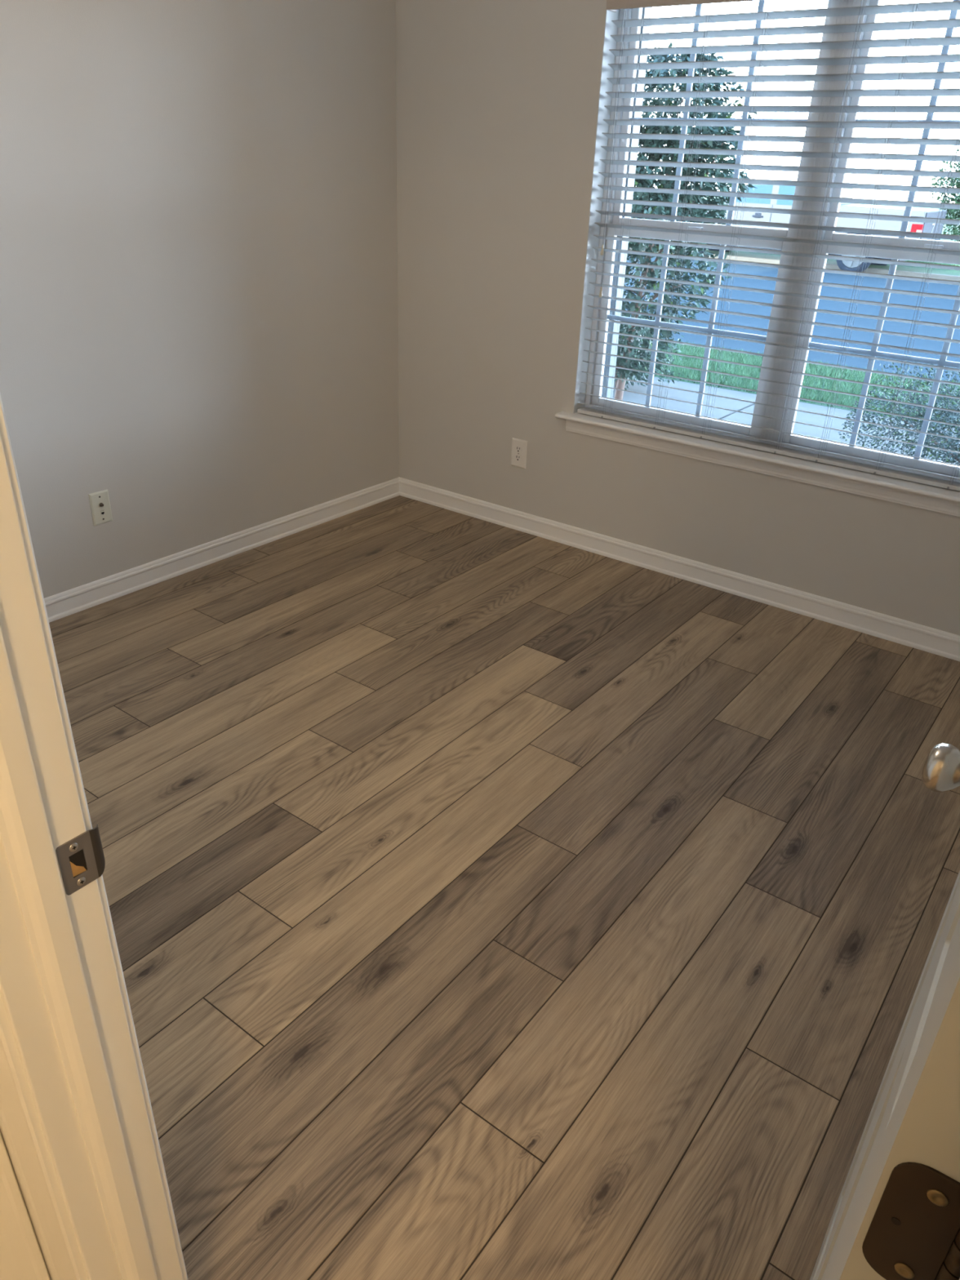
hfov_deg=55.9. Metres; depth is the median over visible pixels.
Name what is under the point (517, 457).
receptacle
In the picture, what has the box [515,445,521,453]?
receptacle
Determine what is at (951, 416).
boxwood hedge
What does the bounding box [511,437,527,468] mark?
power outlet
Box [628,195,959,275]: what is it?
ground
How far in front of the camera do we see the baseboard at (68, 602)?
3.66 m
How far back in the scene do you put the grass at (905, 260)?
20.50 m
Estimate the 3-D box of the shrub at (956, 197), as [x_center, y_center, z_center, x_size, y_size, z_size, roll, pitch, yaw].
[12.232,-10.715,21.347,3.080,3.132,2.364,21,33,31]
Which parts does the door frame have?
plate, stop moulding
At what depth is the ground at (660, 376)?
8.87 m
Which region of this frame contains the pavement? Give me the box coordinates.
[612,375,959,464]
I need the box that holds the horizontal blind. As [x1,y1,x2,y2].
[577,0,959,491]
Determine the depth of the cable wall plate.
3.21 m
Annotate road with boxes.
[622,256,959,382]
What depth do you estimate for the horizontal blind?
3.00 m
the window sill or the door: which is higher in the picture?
the window sill
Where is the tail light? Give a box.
[910,223,924,232]
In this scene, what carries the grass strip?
on the ground at (660, 376)
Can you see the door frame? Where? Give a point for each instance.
(60, 993)
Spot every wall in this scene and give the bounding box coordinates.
[0,0,399,598]
[395,0,959,635]
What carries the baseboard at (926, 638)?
attached to the wall at (497, 100)
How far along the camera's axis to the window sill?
3.28 m
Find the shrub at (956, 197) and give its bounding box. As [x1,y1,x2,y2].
[930,134,959,241]
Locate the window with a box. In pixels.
[573,0,959,482]
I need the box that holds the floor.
[48,495,959,1279]
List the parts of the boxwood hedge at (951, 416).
stem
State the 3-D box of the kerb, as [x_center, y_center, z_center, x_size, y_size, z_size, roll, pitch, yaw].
[7.347,-4.950,13.944,120.000,0.260,11.800,21,33,31]
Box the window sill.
[555,411,959,502]
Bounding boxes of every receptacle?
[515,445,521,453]
[515,454,521,461]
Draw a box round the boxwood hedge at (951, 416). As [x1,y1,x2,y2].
[838,360,959,465]
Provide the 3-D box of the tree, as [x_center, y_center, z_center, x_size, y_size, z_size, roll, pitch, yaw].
[1.240,-2.692,6.385,1.325,2.539,1.389,21,33,31]
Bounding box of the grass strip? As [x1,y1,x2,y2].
[622,338,959,426]
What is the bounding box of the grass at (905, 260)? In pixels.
[905,260,959,266]
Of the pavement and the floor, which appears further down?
the floor
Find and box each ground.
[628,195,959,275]
[632,345,959,426]
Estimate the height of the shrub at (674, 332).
0.844 m
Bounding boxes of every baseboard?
[44,477,399,622]
[399,476,959,661]
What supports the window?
attached to the wall at (497, 100)
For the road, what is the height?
0.140 m
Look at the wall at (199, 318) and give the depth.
3.23 m
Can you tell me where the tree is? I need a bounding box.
[613,41,759,400]
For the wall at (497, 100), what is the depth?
3.60 m
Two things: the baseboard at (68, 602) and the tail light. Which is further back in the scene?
the tail light
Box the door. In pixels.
[809,742,959,1279]
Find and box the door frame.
[0,393,959,1279]
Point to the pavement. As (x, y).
(802, 417)
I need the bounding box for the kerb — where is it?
[629,247,959,386]
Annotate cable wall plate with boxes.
[88,488,112,525]
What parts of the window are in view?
casing, sash, sash, sash, sash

